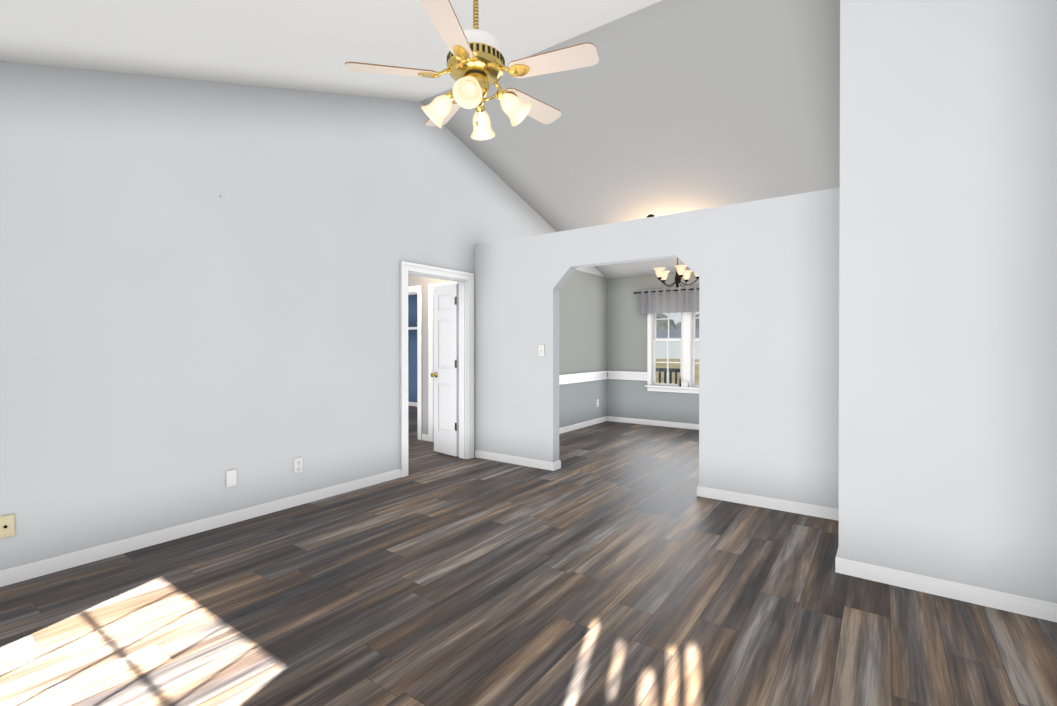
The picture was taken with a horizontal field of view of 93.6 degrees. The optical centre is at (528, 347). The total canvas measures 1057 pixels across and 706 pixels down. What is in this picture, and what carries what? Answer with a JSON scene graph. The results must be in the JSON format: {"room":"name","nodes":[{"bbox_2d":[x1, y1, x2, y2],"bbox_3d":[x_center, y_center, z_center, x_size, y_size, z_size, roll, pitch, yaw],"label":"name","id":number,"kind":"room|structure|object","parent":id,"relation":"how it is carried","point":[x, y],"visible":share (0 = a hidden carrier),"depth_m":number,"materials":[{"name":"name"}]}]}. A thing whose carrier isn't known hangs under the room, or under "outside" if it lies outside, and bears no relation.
{"room":"living room","nodes":[
{"label":"living room","id":0,"kind":"room"},
{"bbox_2d":[0,61,606,569],"bbox_3d":[-1.103,-0.757,5.182,0.120,4.050,8.600,0,0,36],"label":"wall","id":1,"kind":"structure","parent":0,"point":[198,289],"depth_m":3.47,"materials":[{"name":"grey paint"}]},
{"bbox_2d":[0,514,14,538],"bbox_3d":[-2.820,0.963,2.672,0.016,0.118,0.072,0,0,36],"label":"outlet plate","id":2,"kind":"object","parent":1,"relation":"attached to","point":[7,525],"visible":1,"depth_m":2.68,"materials":[{"name":"beige plastic"}]},
{"bbox_2d":[0,468,400,586],"bbox_3d":[-2.305,1.234,3.396,0.015,0.085,3.620,0,0,36],"label":"baseboard","id":3,"kind":"structure","parent":1,"relation":"attached to","point":[35,569],"depth_m":3.29,"materials":[{"name":"white wood"}]},
{"bbox_2d":[226,469,236,486],"bbox_3d":[-2.158,0.947,3.603,0.010,0.118,0.072,0,0,36],"label":"electrical outlet plate","id":4,"kind":"object","parent":1,"relation":"attached to","point":[231,477],"visible":1,"depth_m":3.60,"materials":[{"name":"white plastic"}]},
{"bbox_2d":[294,457,301,472],"bbox_3d":[-1.864,0.950,4.013,0.012,0.118,0.072,0,0,36],"label":"electrical outlet plate","id":5,"kind":"object","parent":1,"relation":"attached to","point":[297,465],"visible":1,"depth_m":4.01,"materials":[{"name":"white plastic"}]},
{"bbox_2d":[400,261,473,476],"bbox_3d":[-0.999,0.207,5.328,0.162,2.120,1.050,0,0,36],"label":"door frame","id":6,"kind":"structure","parent":1,"relation":"attached to","point":[466,353],"depth_m":5.64,"materials":[{"name":"white wood"}]},
{"bbox_2d":[431,283,458,456],"bbox_3d":[-0.969,0.252,5.879,0.450,2.000,0.193,0,0,44],"label":"door","id":7,"kind":"structure","parent":1,"relation":"in","point":[445,374],"depth_m":5.84,"materials":[{"name":"white wood"}]},
{"bbox_2d":[559,371,607,384],"bbox_3d":[0.406,0.468,7.176,0.025,0.140,3.270,0,0,36],"label":"trim","id":8,"kind":"structure","parent":1,"relation":"attached to","point":[590,376],"depth_m":7.78,"materials":[{"name":"white wood"}]},
{"bbox_2d":[559,416,607,433],"bbox_3d":[0.393,1.216,7.171,0.014,0.085,3.240,0,0,36],"label":"baseboard","id":9,"kind":"structure","parent":1,"relation":"attached to","point":[599,420],"depth_m":7.80,"materials":[{"name":"white wood"}]},
{"bbox_2d":[559,379,698,427],"bbox_3d":[1.881,0.861,6.124,3.650,0.634,3.269,0,0,36],"label":"wainscoting","id":10,"kind":"structure","parent":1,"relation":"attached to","point":[636,399],"depth_m":7.99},
{"bbox_2d":[0,0,839,278],"bbox_3d":[0.836,-1.858,3.729,4.980,1.574,8.900,0,0,36],"label":"ceiling","id":11,"kind":"structure","parent":0,"point":[665,107],"depth_m":4.00,"materials":[{"name":"paint"}]},
{"bbox_2d":[345,0,598,139],"bbox_3d":[-0.216,-1.463,2.247,1.071,0.955,1.077,0,0,36],"label":"ceiling fan","id":12,"kind":"object","parent":11,"relation":"hanging from","point":[476,68],"visible":1,"depth_m":2.15,"materials":[{"name":"gold metal"}]},
{"bbox_2d":[653,257,698,287],"bbox_3d":[2.017,-1.179,6.655,0.656,0.749,0.653,0,0,36],"label":"chandelier","id":13,"kind":"object","parent":11,"relation":"hanging from","point":[662,274],"visible":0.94,"depth_m":6.60,"materials":[{"name":"beige glass"}]},
{"bbox_2d":[408,275,451,433],"bbox_3d":[-2.625,-0.045,7.700,5.280,2.600,0.120,0,0,36],"label":"wall","id":14,"kind":"structure","parent":0,"point":[424,282],"depth_m":6.81,"materials":[{"name":"paint"}]},
{"bbox_2d":[408,402,416,405],"bbox_3d":[-1.210,1.203,9.685,5.280,0.085,0.014,0,0,36],"label":"baseboard","id":15,"kind":"structure","parent":14,"relation":"attached to","point":[409,403],"depth_m":10.58,"materials":[{"name":"white wood"}]},
{"bbox_2d":[408,282,457,441],"bbox_3d":[-1.390,0.200,6.807,2.010,2.120,0.138,0,0,36],"label":"door frame","id":16,"kind":"structure","parent":14,"relation":"attached to","point":[416,289],"depth_m":6.69,"materials":[{"name":"white wood"}]},
{"bbox_2d":[0,406,1056,705],"bbox_3d":[-1.299,1.297,5.332,10.200,0.060,8.600,0,0,36],"label":"floor","id":17,"kind":"structure","parent":0,"point":[614,564],"depth_m":2.41,"materials":[{"name":"brown wood"}]},
{"bbox_2d":[844,558,1056,621],"bbox_3d":[2.152,1.238,2.549,0.930,0.085,0.014,0,0,36],"label":"baseboard","id":18,"kind":"structure","parent":17,"relation":"on","point":[1023,605],"depth_m":2.52,"materials":[{"name":"white wood"}]},
{"bbox_2d":[607,272,698,416],"bbox_3d":[2.818,-0.769,7.530,3.770,4.050,0.120,0,0,36],"label":"wall","id":19,"kind":"structure","parent":0,"point":[626,336],"depth_m":8.28,"materials":[{"name":"grey paint"}]},
{"bbox_2d":[608,371,646,380],"bbox_3d":[1.651,0.463,8.281,0.704,0.140,0.024,0,0,36],"label":"trim","id":20,"kind":"structure","parent":19,"relation":"attached to","point":[621,375],"depth_m":8.28,"materials":[{"name":"white wood"}]},
{"bbox_2d":[608,416,698,429],"bbox_3d":[2.828,1.214,7.450,3.650,0.085,0.014,0,0,36],"label":"baseboard","id":21,"kind":"structure","parent":19,"relation":"attached to","point":[610,418],"depth_m":8.01,"materials":[{"name":"white wood"}]},
{"bbox_2d":[634,286,698,313],"bbox_3d":[2.435,-0.745,7.665,1.710,0.390,0.102,0,0,36],"label":"valance curtain","id":22,"kind":"object","parent":19,"relation":"attached to","point":[671,300],"visible":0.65,"depth_m":7.82,"materials":[{"name":"grey fabric"}]},
{"bbox_2d":[645,312,698,393],"bbox_3d":[2.482,-0.105,7.742,1.330,1.610,0.170,0,0,36],"label":"dining room window","id":23,"kind":"structure","parent":19,"relation":"in","point":[687,340],"depth_m":7.83,"materials":[{"name":"white wood"}]},
{"bbox_2d":[679,376,687,386],"bbox_3d":[2.419,0.519,7.732,0.146,0.170,0.065,0,0,36],"label":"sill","id":24,"kind":"structure","parent":19,"relation":"attached to","point":[683,383],"depth_m":7.71,"materials":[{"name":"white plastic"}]},
{"bbox_2d":[475,187,839,508],"bbox_3d":[0.903,0.040,4.735,3.670,2.460,0.120,0,0,36],"label":"wall","id":25,"kind":"structure","parent":0,"point":[766,271],"depth_m":4.11,"materials":[{"name":"grey paint"}]},
{"bbox_2d":[475,450,559,470],"bbox_3d":[-0.169,1.224,5.444,1.080,0.085,0.044,0,0,36],"label":"baseboard","id":26,"kind":"structure","parent":25,"relation":"attached to","point":[540,464],"depth_m":5.37,"materials":[{"name":"white wood"}]},
{"bbox_2d":[539,345,544,355],"bbox_3d":[0.134,0.028,5.200,0.072,0.118,0.017,0,0,36],"label":"switch plate","id":27,"kind":"object","parent":25,"relation":"attached to","point":[541,350],"visible":1,"depth_m":5.19,"materials":[{"name":"white plastic"}]},
{"bbox_2d":[697,486,838,520],"bbox_3d":[1.905,1.231,3.961,1.094,0.085,0.045,0,0,36],"label":"baseboard","id":28,"kind":"structure","parent":25,"relation":"attached to","point":[730,496],"depth_m":3.93,"materials":[{"name":"white wood"}]},
{"bbox_2d":[838,0,1056,602],"bbox_3d":[3.560,-0.753,4.338,1.150,4.050,4.550,0,0,36],"label":"wall block","id":29,"kind":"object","parent":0,"point":[948,312],"visible":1,"depth_m":2.54,"materials":[{"name":"grey paint"}]},
{"bbox_2d":[835,550,843,573],"bbox_3d":[2.039,1.235,3.220,0.014,0.085,0.974,0,0,36],"label":"baseboard","id":30,"kind":"structure","parent":29,"relation":"attached to","point":[839,562],"depth_m":2.82,"materials":[{"name":"white wood"}]},
{"label":"outside","id":31,"kind":"structure","parent":0,"visible":0},
{"bbox_2d":[656,359,698,384],"bbox_3d":[42.207,1.080,134.462,240.000,0.001,251.900,0,0,36],"label":"lawn","id":32,"kind":"structure","parent":31,"point":[673,374],"depth_m":34.57,"materials":[{"name":"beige plant"}]},
{"bbox_2d":[656,368,679,383],"bbox_3d":[-0.182,1.069,14.029,9.300,1.210,0.070,0,0,36],"label":"fence","id":33,"kind":"object","parent":32,"relation":"on","point":[659,370],"depth_m":11.54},
{"bbox_2d":[656,329,698,358],"bbox_3d":[21.044,-0.723,74.204,53.159,4.200,31.341,0,0,36],"label":"house","id":34,"kind":"structure","parent":32,"relation":"on","point":[671,345],"depth_m":65.10,"materials":[{"name":"white"}]},
{"bbox_2d":[656,313,698,329],"bbox_3d":[49.075,-3.792,110.108,137.306,9.983,19.608,0,0,36],"label":"trees","id":35,"kind":"object","parent":32,"relation":"on","point":[659,323],"depth_m":113.41,"materials":[{"name":"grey plant"}]}
]}

